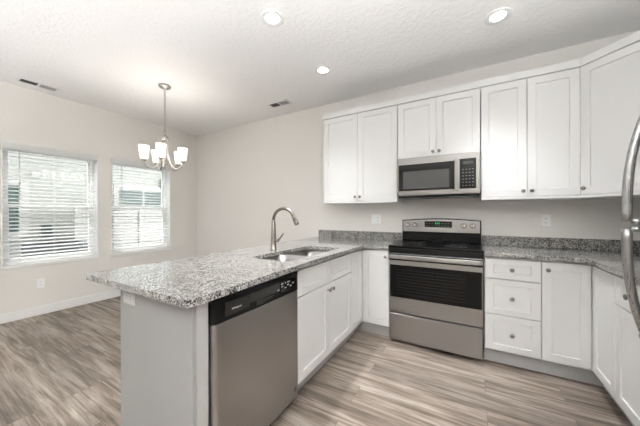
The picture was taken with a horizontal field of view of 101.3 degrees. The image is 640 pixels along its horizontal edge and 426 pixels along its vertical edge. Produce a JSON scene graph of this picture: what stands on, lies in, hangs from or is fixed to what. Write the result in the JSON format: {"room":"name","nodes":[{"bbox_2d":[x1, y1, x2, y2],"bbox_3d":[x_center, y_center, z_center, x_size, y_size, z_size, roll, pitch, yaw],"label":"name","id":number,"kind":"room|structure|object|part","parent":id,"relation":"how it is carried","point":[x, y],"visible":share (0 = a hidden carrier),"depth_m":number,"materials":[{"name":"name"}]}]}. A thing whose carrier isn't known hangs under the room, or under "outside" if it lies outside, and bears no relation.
{"room":"kitchen","nodes":[
{"label":"kitchen","id":0,"kind":"room"},
{"bbox_2d":[0,81,196,313],"bbox_3d":[-4.270,-0.126,1.996,0.200,2.743,7.200,0,0,30],"label":"wall","id":1,"kind":"structure","parent":0,"point":[27,116],"depth_m":3.62,"materials":[{"name":"white paint"}]},
{"bbox_2d":[36,278,44,287],"bbox_3d":[-3.435,0.859,3.224,0.009,0.114,0.070,0,0,30],"label":"wall outlet","id":2,"kind":"object","parent":1,"relation":"attached to","point":[40,282],"visible":1,"depth_m":3.23,"materials":[{"name":"white plastic"}]},
{"bbox_2d":[1,140,98,269],"bbox_3d":[-3.440,-0.095,3.381,0.177,1.462,0.902,0,0,30],"label":"window","id":3,"kind":"structure","parent":1,"relation":"in","point":[95,174],"depth_m":3.35,"materials":[{"name":"white plastic"}]},
{"bbox_3d":[-3.499,-0.424,3.415,0.026,0.710,0.796,0,0,30],"label":"sash","id":4,"kind":"part","parent":3,"relation":"part of","materials":[{"name":"white plastic"}]},
{"bbox_3d":[-3.474,0.226,3.401,0.026,0.678,0.796,0,0,30],"label":"sash","id":5,"kind":"part","parent":3,"relation":"part of","materials":[{"name":"white plastic"}]},
{"bbox_2d":[1,141,98,265],"bbox_3d":[-3.396,-0.114,3.356,0.078,1.417,0.890,0,0,30],"label":"window blind","id":6,"kind":"object","parent":3,"relation":"attached to","point":[4,144],"visible":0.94,"depth_m":3.29,"materials":[{"name":"white plastic"}]},
{"bbox_3d":[-3.553,-0.088,3.101,0.056,1.331,0.002,0,0,30],"label":"ladder cord","id":7,"kind":"part","parent":6,"relation":"part of","materials":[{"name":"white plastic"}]},
{"bbox_3d":[-3.402,0.586,3.360,0.052,0.018,0.858,0,0,30],"label":"rail","id":8,"kind":"part","parent":6,"relation":"part of","materials":[{"name":"white plastic"}]},
{"bbox_3d":[-3.254,-0.089,3.619,0.056,1.331,0.002,0,0,30],"label":"ladder cord","id":9,"kind":"part","parent":6,"relation":"part of","materials":[{"name":"white fabric"}]},
{"bbox_3d":[-3.438,0.618,3.381,0.177,0.036,0.902,0,0,30],"label":"sill","id":10,"kind":"part","parent":3,"relation":"part of","materials":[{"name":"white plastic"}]},
{"bbox_2d":[0,289,120,323],"bbox_3d":[-4.178,1.192,1.936,0.014,0.108,7.186,0,0,30],"label":"baseboard","id":11,"kind":"structure","parent":1,"relation":"attached to","point":[39,310],"depth_m":3.34,"materials":[{"name":"white wood"}]},
{"bbox_2d":[111,157,170,256],"bbox_3d":[-2.922,-0.096,4.277,0.177,1.462,0.892,0,0,30],"label":"window","id":12,"kind":"structure","parent":1,"relation":"in","point":[112,164],"depth_m":4.55,"materials":[{"name":"white plastic"}]},
{"bbox_3d":[-2.981,-0.425,4.311,0.026,0.710,0.786,0,0,30],"label":"sash","id":13,"kind":"part","parent":12,"relation":"part of","materials":[{"name":"white plastic"}]},
{"bbox_3d":[-2.955,0.225,4.297,0.026,0.678,0.786,0,0,30],"label":"sash","id":14,"kind":"part","parent":12,"relation":"part of","materials":[{"name":"white plastic"}]},
{"bbox_2d":[111,157,170,253],"bbox_3d":[-2.877,-0.115,4.251,0.078,1.417,0.880,0,0,30],"label":"window blind","id":15,"kind":"object","parent":12,"relation":"attached to","point":[113,160],"visible":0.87,"depth_m":4.19,"materials":[{"name":"white plastic"}]},
{"bbox_3d":[-3.032,-0.089,4.002,0.056,1.331,0.002,0,0,30],"label":"ladder cord","id":16,"kind":"part","parent":15,"relation":"part of","materials":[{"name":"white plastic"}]},
{"bbox_3d":[-2.883,0.585,4.256,0.052,0.018,0.848,0,0,30],"label":"rail","id":17,"kind":"part","parent":15,"relation":"part of","materials":[{"name":"white plastic"}]},
{"bbox_3d":[-2.920,0.617,4.277,0.177,0.036,0.892,0,0,30],"label":"sill","id":18,"kind":"part","parent":12,"relation":"part of","materials":[{"name":"white plastic"}]},
{"bbox_2d":[123,290,135,305],"bbox_3d":[-0.949,0.416,1.303,0.114,0.070,0.009,0,0,30],"label":"wall outlet","id":19,"kind":"object","parent":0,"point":[128,297],"visible":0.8,"depth_m":1.29,"materials":[{"name":"grey plastic"}]},
{"bbox_2d":[125,293,131,301],"bbox_3d":[-0.950,0.416,1.301,0.068,0.032,0.002,0,0,30],"label":"receptacle","id":20,"kind":"object","parent":19,"relation":"attached to","point":[128,296],"depth_m":1.30,"materials":[{"name":"white plastic"}]},
{"bbox_2d":[0,296,632,425],"bbox_3d":[-1.624,1.290,0.466,6.306,0.100,7.500,0,0,30],"label":"floor","id":21,"kind":"structure","parent":0,"point":[61,367],"depth_m":1.87,"materials":[{"name":"grey wood"}]},
{"bbox_2d":[121,290,207,425],"bbox_3d":[-0.769,0.797,1.241,0.631,0.882,0.086,0,0,30],"label":"peninsula end panel","id":22,"kind":"object","parent":21,"relation":"on","point":[164,346],"visible":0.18,"depth_m":1.16,"materials":[{"name":"grey paint"}]},
{"bbox_3d":[-1.009,0.797,1.390,0.036,0.882,0.069,0,0,30],"label":"corner trim","id":23,"kind":"part","parent":22,"relation":"part of","materials":[{"name":"grey paint"}]},
{"bbox_2d":[208,271,297,425],"bbox_3d":[-0.568,0.800,1.556,0.658,0.870,0.644,0,0,30],"label":"dishwasher","id":24,"kind":"object","parent":21,"relation":"on","point":[253,330],"visible":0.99,"depth_m":1.32,"materials":[{"name":"grey metal"}]},
{"bbox_3d":[-0.312,0.425,1.407,0.053,0.113,0.644,0,0,30],"label":"control panel","id":25,"kind":"part","parent":24,"relation":"part of","materials":[{"name":"black plastic"}]},
{"bbox_2d":[282,253,351,390],"bbox_3d":[-0.182,0.796,2.224,0.659,0.882,0.881,0,0,30],"label":"base cabinet","id":26,"kind":"object","parent":21,"relation":"on","point":[324,291],"visible":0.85,"depth_m":1.99,"materials":[{"name":"white wood"}]},
{"bbox_2d":[86,230,402,308],"bbox_3d":[-0.162,0.291,2.275,1.158,0.123,2.599,0,0,30],"label":"countertop","id":27,"kind":"structure","parent":26,"relation":"on","point":[189,282],"depth_m":1.52,"materials":[{"name":"grey stone"}]},
{"bbox_2d":[270,207,298,249],"bbox_3d":[-0.310,0.133,2.280,0.304,0.380,0.060,0,0,30],"label":"kitchen faucet","id":28,"kind":"object","parent":27,"relation":"on","point":[274,240],"visible":1,"depth_m":2.32,"materials":[{"name":"silver metal"}]},
{"bbox_3d":[-0.324,0.005,2.288,0.240,0.125,0.027,0,0,30],"label":"spout","id":29,"kind":"part","parent":28,"relation":"part of","materials":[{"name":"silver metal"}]},
{"bbox_2d":[263,249,329,261],"bbox_3d":[-0.164,0.453,2.179,0.374,0.199,0.814,0,0,30],"label":"sink","id":30,"kind":"object","parent":27,"relation":"in","point":[296,255],"visible":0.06,"depth_m":2.25,"materials":[{"name":"silver metal"}]},
{"bbox_3d":[-0.269,0.453,1.998,0.374,0.199,0.396,0,0,30],"label":"bowl","id":31,"kind":"part","parent":30,"relation":"part of","materials":[{"name":"silver metal"}]},
{"bbox_3d":[-0.059,0.453,2.360,0.374,0.199,0.396,0,0,30],"label":"bowl","id":32,"kind":"part","parent":30,"relation":"part of","materials":[{"name":"silver metal"}]},
{"bbox_3d":[-0.043,0.458,1.889,0.020,0.171,0.436,0,0,30],"label":"false drawer","id":33,"kind":"part","parent":26,"relation":"part of","materials":[{"name":"white wood"}]},
{"bbox_3d":[-0.042,0.831,1.889,0.020,0.558,0.436,0,0,30],"label":"door","id":34,"kind":"part","parent":26,"relation":"part of","materials":[{"name":"white wood"}]},
{"bbox_3d":[0.177,0.457,2.270,0.020,0.171,0.436,0,0,30],"label":"false drawer","id":35,"kind":"part","parent":26,"relation":"part of","materials":[{"name":"white wood"}]},
{"bbox_3d":[0.178,0.831,2.270,0.020,0.558,0.436,0,0,30],"label":"door","id":36,"kind":"part","parent":26,"relation":"part of","materials":[{"name":"white wood"}]},
{"bbox_2d":[345,248,389,341],"bbox_3d":[0.372,0.794,2.942,0.898,0.882,0.912,0,0,30],"label":"base cabinet","id":37,"kind":"object","parent":21,"relation":"on","point":[369,266],"visible":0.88,"depth_m":2.64,"materials":[{"name":"white wood"}]},
{"bbox_3d":[0.360,0.740,2.584,0.020,0.738,0.278,0,0,30],"label":"door","id":38,"kind":"part","parent":37,"relation":"part of","materials":[{"name":"white wood"}]},
{"bbox_3d":[0.562,0.740,2.644,0.266,0.738,0.020,0,0,30],"label":"door","id":39,"kind":"part","parent":37,"relation":"part of","materials":[{"name":"white wood"}]},
{"bbox_2d":[388,218,483,359],"bbox_3d":[1.148,0.644,2.594,0.781,1.180,0.678,0,0,30],"label":"range","id":40,"kind":"object","parent":21,"relation":"on","point":[436,269],"visible":1,"depth_m":2.36,"materials":[{"name":"silver metal"}]},
{"bbox_3d":[0.992,0.407,2.324,0.773,0.038,0.056,0,0,30],"label":"handle","id":41,"kind":"part","parent":40,"relation":"part of","materials":[{"name":"silver metal"}]},
{"bbox_3d":[1.017,1.079,2.366,0.775,0.250,0.059,0,0,30],"label":"storage drawer","id":42,"kind":"part","parent":40,"relation":"part of","materials":[{"name":"silver metal"}]},
{"bbox_3d":[1.019,0.661,2.370,0.775,0.561,0.050,0,0,30],"label":"oven door","id":43,"kind":"part","parent":40,"relation":"part of","materials":[{"name":"silver metal"}]},
{"bbox_3d":[1.018,0.352,2.371,0.781,0.047,0.051,0,0,30],"label":"rail","id":44,"kind":"part","parent":40,"relation":"part of","materials":[{"name":"silver metal"}]},
{"bbox_2d":[389,240,483,252],"bbox_3d":[1.159,0.315,2.613,0.781,0.024,0.628,0,0,30],"label":"cooktop","id":45,"kind":"object","parent":40,"relation":"in","point":[432,246],"depth_m":2.48,"materials":[{"name":"black glass"}]},
{"bbox_3d":[1.291,0.134,2.842,0.757,0.139,0.012,0,0,30],"label":"control panel","id":46,"kind":"part","parent":40,"relation":"part of","materials":[{"name":"silver metal"}]},
{"bbox_2d":[483,253,540,371],"bbox_3d":[1.669,0.791,2.336,0.365,0.882,0.659,0,0,30],"label":"base cabinet","id":47,"kind":"object","parent":21,"relation":"on","point":[511,286],"visible":0.97,"depth_m":2.08,"materials":[{"name":"white wood"}]},
{"bbox_3d":[1.526,0.965,2.086,0.360,0.283,0.020,0,0,30],"label":"drawer","id":48,"kind":"part","parent":47,"relation":"part of","materials":[{"name":"white wood"}]},
{"bbox_3d":[1.525,0.676,2.086,0.360,0.284,0.020,0,0,30],"label":"drawer","id":49,"kind":"part","parent":47,"relation":"part of","materials":[{"name":"white wood"}]},
{"bbox_3d":[1.525,0.448,2.086,0.360,0.159,0.020,0,0,30],"label":"drawer","id":50,"kind":"part","parent":47,"relation":"part of","materials":[{"name":"white wood"}]},
{"bbox_2d":[540,260,632,424],"bbox_3d":[2.143,0.790,1.885,0.903,0.882,0.966,0,0,30],"label":"base cabinet","id":51,"kind":"object","parent":21,"relation":"on","point":[578,303],"visible":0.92,"depth_m":1.89,"materials":[{"name":"white wood"}]},
{"bbox_2d":[482,235,639,284],"bbox_3d":[1.887,0.286,1.811,1.271,0.123,1.349,0,0,30],"label":"countertop","id":52,"kind":"structure","parent":51,"relation":"on","point":[605,254],"depth_m":2.20,"materials":[{"name":"grey stone"}]},
{"bbox_3d":[1.804,0.737,1.925,0.271,0.738,0.020,0,0,30],"label":"door","id":53,"kind":"part","parent":51,"relation":"part of","materials":[{"name":"white wood"}]},
{"bbox_3d":[1.841,0.737,1.696,0.020,0.738,0.332,0,0,30],"label":"door","id":54,"kind":"part","parent":51,"relation":"part of","materials":[{"name":"white wood"}]},
{"bbox_2d":[615,276,639,425],"bbox_3d":[1.910,0.791,1.239,0.659,0.882,0.380,0,0,30],"label":"base cabinet","id":55,"kind":"object","parent":21,"relation":"on","point":[627,336],"visible":0.69,"depth_m":1.45,"materials":[{"name":"white wood"}]},
{"bbox_3d":[1.660,0.448,1.384,0.020,0.159,0.375,0,0,30],"label":"drawer","id":56,"kind":"part","parent":55,"relation":"part of","materials":[{"name":"white wood"}]},
{"bbox_2d":[620,116,639,333],"bbox_3d":[1.568,0.363,0.763,0.733,1.740,0.755,0,0,30],"label":"refrigerator","id":57,"kind":"object","parent":21,"relation":"on","point":[631,158],"visible":1,"depth_m":1.21,"materials":[{"name":"silver metal"}]},
{"bbox_3d":[1.457,-0.209,1.210,0.095,0.517,0.038,0,0,30],"label":"handle","id":58,"kind":"part","parent":57,"relation":"part of","materials":[{"name":"silver metal"}]},
{"bbox_3d":[1.458,0.319,1.210,0.095,0.517,0.038,0,0,30],"label":"handle","id":59,"kind":"part","parent":57,"relation":"part of","materials":[{"name":"silver metal"}]},
{"bbox_2d":[0,0,639,135],"bbox_3d":[-1.631,-1.553,0.466,6.306,0.100,7.500,0,0,30],"label":"ceiling","id":60,"kind":"structure","parent":0,"point":[222,65],"depth_m":2.34,"materials":[{"name":"white paint"}]},
{"bbox_2d":[15,77,60,91],"bbox_3d":[-3.278,-1.496,3.055,0.144,0.006,0.340,0,0,30],"label":"ceiling vent","id":61,"kind":"object","parent":60,"relation":"in","point":[23,80],"visible":1,"depth_m":3.04,"materials":[{"name":"white metal"}]},
{"bbox_2d":[138,83,187,170],"bbox_3d":[-1.835,-1.007,3.092,0.484,0.990,0.495,0,0,30],"label":"chandelier","id":62,"kind":"object","parent":60,"relation":"hanging from","point":[158,155],"visible":1,"depth_m":3.05,"materials":[{"name":"white glass"}]},
{"bbox_3d":[-1.984,-0.692,2.955,0.106,0.146,0.106,0,0,30],"label":"lamp shade","id":63,"kind":"part","parent":62,"relation":"part of","materials":[{"name":"white glass"}]},
{"bbox_3d":[-1.914,-0.684,3.010,0.194,0.341,0.015,0,0,-38],"label":"arm","id":64,"kind":"part","parent":62,"relation":"part of","materials":[{"name":"silver metal"}]},
{"bbox_3d":[-1.993,-0.692,3.196,0.106,0.146,0.106,0,0,30],"label":"lamp shade","id":65,"kind":"part","parent":62,"relation":"part of","materials":[{"name":"white glass"}]},
{"bbox_3d":[-1.753,-0.693,2.888,0.106,0.146,0.106,0,0,30],"label":"lamp shade","id":66,"kind":"part","parent":62,"relation":"part of","materials":[{"name":"white glass"}]},
{"bbox_3d":[-1.824,-1.204,3.081,0.018,0.509,0.018,0,0,-15],"label":"chain","id":67,"kind":"part","parent":62,"relation":"part of","materials":[{"name":"silver metal"}]},
{"bbox_3d":[-1.791,-0.684,3.192,0.015,0.341,0.194,0,0,16],"label":"arm","id":68,"kind":"part","parent":62,"relation":"part of","materials":[{"name":"silver metal"}]},
{"bbox_3d":[-1.708,-0.685,3.085,0.194,0.341,0.016,0,0,-2],"label":"arm","id":69,"kind":"part","parent":62,"relation":"part of","materials":[{"name":"silver metal"}]},
{"bbox_3d":[-1.766,-0.693,3.278,0.106,0.146,0.106,0,0,30],"label":"lamp shade","id":70,"kind":"part","parent":62,"relation":"part of","materials":[{"name":"white glass"}]},
{"bbox_3d":[-1.618,-0.693,3.088,0.106,0.146,0.106,0,0,30],"label":"lamp shade","id":71,"kind":"part","parent":62,"relation":"part of","materials":[{"name":"white glass"}]},
{"bbox_2d":[261,9,283,26],"bbox_3d":[-0.366,-1.502,2.020,0.176,0.006,0.176,0,0,30],"label":"recessed light","id":72,"kind":"object","parent":60,"relation":"in","point":[270,17],"visible":1,"depth_m":2.02,"materials":[{"name":"white"}]},
{"bbox_2d":[267,99,291,107],"bbox_3d":[-0.555,-1.502,3.598,0.340,0.006,0.144,0,0,30],"label":"ceiling vent","id":73,"kind":"object","parent":60,"relation":"in","point":[282,102],"visible":1,"depth_m":3.59,"materials":[{"name":"white metal"}]},
{"bbox_2d":[315,65,330,74],"bbox_3d":[0.031,-1.503,2.754,0.176,0.006,0.176,0,0,30],"label":"recessed light","id":74,"kind":"object","parent":60,"relation":"in","point":[321,70],"visible":1,"depth_m":2.75,"materials":[{"name":"white plastic"}]},
{"bbox_2d":[484,7,511,24],"bbox_3d":[1.361,-1.506,2.005,0.176,0.006,0.176,0,0,30],"label":"recessed light","id":75,"kind":"object","parent":60,"relation":"in","point":[499,15],"visible":1,"depth_m":2.00,"materials":[{"name":"white"}]},
{"bbox_2d":[197,30,639,255],"bbox_3d":[0.214,-0.136,3.646,6.306,2.743,0.150,0,0,30],"label":"wall","id":76,"kind":"structure","parent":0,"point":[247,172],"depth_m":3.75,"materials":[{"name":"white paint"}]},
{"bbox_2d":[319,230,402,239],"bbox_3d":[0.485,0.274,3.391,1.156,0.092,0.020,0,0,30],"label":"backsplash","id":77,"kind":"structure","parent":76,"relation":"attached to","point":[323,233],"depth_m":3.35,"materials":[{"name":"stone"}]},
{"bbox_2d":[324,105,403,204],"bbox_3d":[0.513,-0.645,3.180,0.910,1.049,0.354,0,0,30],"label":"upper cabinet","id":78,"kind":"object","parent":76,"relation":"attached to","point":[361,149],"visible":0.97,"depth_m":3.02,"materials":[{"name":"white wood"}]},
{"bbox_3d":[0.248,-0.657,3.176,0.452,1.019,0.020,0,0,30],"label":"door","id":79,"kind":"part","parent":78,"relation":"part of","materials":[{"name":"white wood"}]},
{"bbox_3d":[0.445,-0.132,3.060,0.910,0.023,0.024,0,0,30],"label":"light rail","id":80,"kind":"part","parent":78,"relation":"part of","materials":[{"name":"white wood"}]},
{"bbox_3d":[0.642,-0.658,2.948,0.452,1.019,0.020,0,0,30],"label":"door","id":81,"kind":"part","parent":78,"relation":"part of","materials":[{"name":"white wood"}]},
{"bbox_2d":[323,30,639,119],"bbox_3d":[1.199,-1.204,2.623,2.729,0.064,0.333,0,0,36],"label":"crown molding","id":82,"kind":"structure","parent":78,"relation":"on","point":[633,38],"depth_m":2.35,"materials":[{"name":"white wood"}]},
{"bbox_2d":[372,214,380,223],"bbox_3d":[0.700,0.070,3.273,0.116,0.114,0.009,0,0,30],"label":"wall outlet","id":83,"kind":"object","parent":76,"relation":"attached to","point":[376,218],"visible":1,"depth_m":3.27,"materials":[{"name":"white plastic"}]},
{"bbox_2d":[398,88,479,158],"bbox_3d":[1.239,-0.873,2.760,0.756,0.597,0.354,0,0,30],"label":"upper cabinet","id":84,"kind":"object","parent":76,"relation":"attached to","point":[446,124],"visible":0.88,"depth_m":2.61,"materials":[{"name":"white wood"}]},
{"bbox_3d":[1.007,-0.873,2.736,0.374,0.590,0.020,0,0,30],"label":"door","id":85,"kind":"part","parent":84,"relation":"part of","materials":[{"name":"white wood"}]},
{"bbox_2d":[398,151,480,199],"bbox_3d":[1.227,-0.364,2.721,0.742,0.413,0.431,0,0,30],"label":"microwave","id":86,"kind":"object","parent":84,"relation":"attached to","point":[455,175],"visible":1,"depth_m":2.55,"materials":[{"name":"silver metal"}]},
{"bbox_3d":[1.050,-0.366,2.613,0.520,0.269,0.002,0,0,30],"label":"door","id":87,"kind":"part","parent":86,"relation":"part of","materials":[{"name":"black glass"}]},
{"bbox_3d":[1.280,-0.365,2.461,0.034,0.296,0.033,0,0,30],"label":"handle","id":88,"kind":"part","parent":86,"relation":"part of","materials":[{"name":"silver metal"}]},
{"bbox_3d":[1.369,-0.371,2.428,0.133,0.279,0.004,0,0,30],"label":"control panel","id":89,"kind":"part","parent":86,"relation":"part of","materials":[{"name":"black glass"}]},
{"bbox_3d":[1.334,-0.874,2.547,0.374,0.590,0.020,0,0,30],"label":"door","id":90,"kind":"part","parent":84,"relation":"part of","materials":[{"name":"white wood"}]},
{"bbox_2d":[480,68,579,201],"bbox_3d":[1.866,-0.649,2.397,0.680,1.049,0.354,0,0,30],"label":"upper cabinet","id":91,"kind":"object","parent":76,"relation":"attached to","point":[530,127],"visible":1,"depth_m":2.25,"materials":[{"name":"white wood"}]},
{"bbox_3d":[1.651,-0.660,2.364,0.336,1.019,0.020,0,0,30],"label":"door","id":92,"kind":"part","parent":91,"relation":"part of","materials":[{"name":"white wood"}]},
{"bbox_3d":[1.798,-0.135,2.277,0.680,0.023,0.024,0,0,30],"label":"light rail","id":93,"kind":"part","parent":91,"relation":"part of","materials":[{"name":"white wood"}]},
{"bbox_3d":[1.945,-0.661,2.194,0.336,1.019,0.020,0,0,30],"label":"door","id":94,"kind":"part","parent":91,"relation":"part of","materials":[{"name":"white wood"}]},
{"bbox_2d":[541,215,550,226],"bbox_3d":[2.114,0.068,2.454,0.070,0.114,0.009,0,0,30],"label":"wall outlet","id":95,"kind":"object","parent":76,"relation":"attached to","point":[545,219],"visible":1,"depth_m":2.45,"materials":[{"name":"white plastic"}]},
{"bbox_2d":[482,235,639,251],"bbox_3d":[1.887,0.271,1.811,1.271,0.092,1.349,0,0,30],"label":"backsplash","id":96,"kind":"structure","parent":76,"relation":"attached to","point":[570,243],"depth_m":2.40,"materials":[{"name":"stone"}]},
{"bbox_2d":[569,41,639,199],"bbox_3d":[2.352,-0.650,1.965,0.616,1.049,0.614,0,0,30],"label":"upper cabinet","id":97,"kind":"object","parent":76,"relation":"attached to","point":[609,84],"visible":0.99,"depth_m":1.93,"materials":[{"name":"white wood"}]},
{"bbox_3d":[2.144,-0.136,1.909,0.024,0.023,0.413,0,0,-15],"label":"light rail","id":98,"kind":"part","parent":97,"relation":"part of","materials":[{"name":"white wood"}]},
{"label":"outside","id":99,"kind":"structure","parent":0,"visible":0},
{"bbox_3d":[-7.081,1.627,7.207,9.895,0.250,17.000,0,0,30],"label":"ground","id":100,"kind":"structure","parent":99,"visible":0},
{"bbox_2d":[21,239,87,256],"bbox_3d":[-4.725,0.987,4.687,0.680,1.020,0.800,0,0,30],"label":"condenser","id":101,"kind":"object","parent":100,"relation":"on","point":[35,244],"visible":0.2,"depth_m":4.48,"materials":[{"name":"grey"}]},
{"bbox_2d":[8,151,161,257],"bbox_3d":[-6.067,-0.800,6.617,3.450,4.600,15.000,0,0,30],"label":"house","id":102,"kind":"structure","parent":100,"relation":"on","point":[117,189],"depth_m":5.32,"materials":[{"name":"white"}]},
{"bbox_3d":[-5.927,-0.080,4.299,0.011,0.860,1.325,0,0,30],"label":"pane","id":103,"kind":"part","parent":102,"relation":"part of","materials":[{"name":"teal"}]},
{"bbox_2d":[31,171,40,176],"bbox_3d":[-5.473,-0.751,5.049,0.050,0.100,0.120,0,0,30],"label":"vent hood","id":104,"kind":"object","parent":102,"relation":"attached to","point":[38,172],"depth_m":5.04,"materials":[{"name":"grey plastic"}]},
{"bbox_2d":[41,225,51,236],"bbox_3d":[-5.351,0.329,5.141,0.160,0.240,0.140,0,0,30],"label":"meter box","id":105,"kind":"object","parent":102,"relation":"attached to","point":[46,229],"visible":0.59,"depth_m":5.10,"materials":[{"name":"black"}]},
{"bbox_3d":[-4.521,-0.378,6.728,0.011,0.390,1.120,0,0,30],"label":"pane","id":106,"kind":"part","parent":102,"relation":"part of","materials":[{"name":"teal"}]},
{"bbox_2d":[73,208,161,247],"bbox_3d":[-4.002,0.695,6.735,0.100,1.600,3.530,0,0,30],"label":"privacy fence","id":107,"kind":"object","parent":100,"relation":"on","point":[75,218],"visible":0.16,"depth_m":6.06,"materials":[{"name":"grey plastic"}]},
{"bbox_3d":[-4.862,0.697,5.251,0.100,1.600,0.100,0,0,30],"label":"post","id":108,"kind":"part","parent":107,"relation":"part of","materials":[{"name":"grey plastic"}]},
{"bbox_3d":[-4.570,0.690,5.753,0.022,1.513,1.040,0,0,30],"label":"panel","id":109,"kind":"part","parent":107,"relation":"part of","materials":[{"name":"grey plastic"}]},
{"bbox_3d":[-4.280,0.696,6.255,0.100,1.600,0.100,0,0,30],"label":"post","id":110,"kind":"part","parent":107,"relation":"part of","materials":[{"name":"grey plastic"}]},
{"bbox_3d":[-3.989,0.689,6.757,0.022,1.513,1.040,0,0,30],"label":"panel","id":111,"kind":"part","parent":107,"relation":"part of","materials":[{"name":"grey plastic"}]}
]}

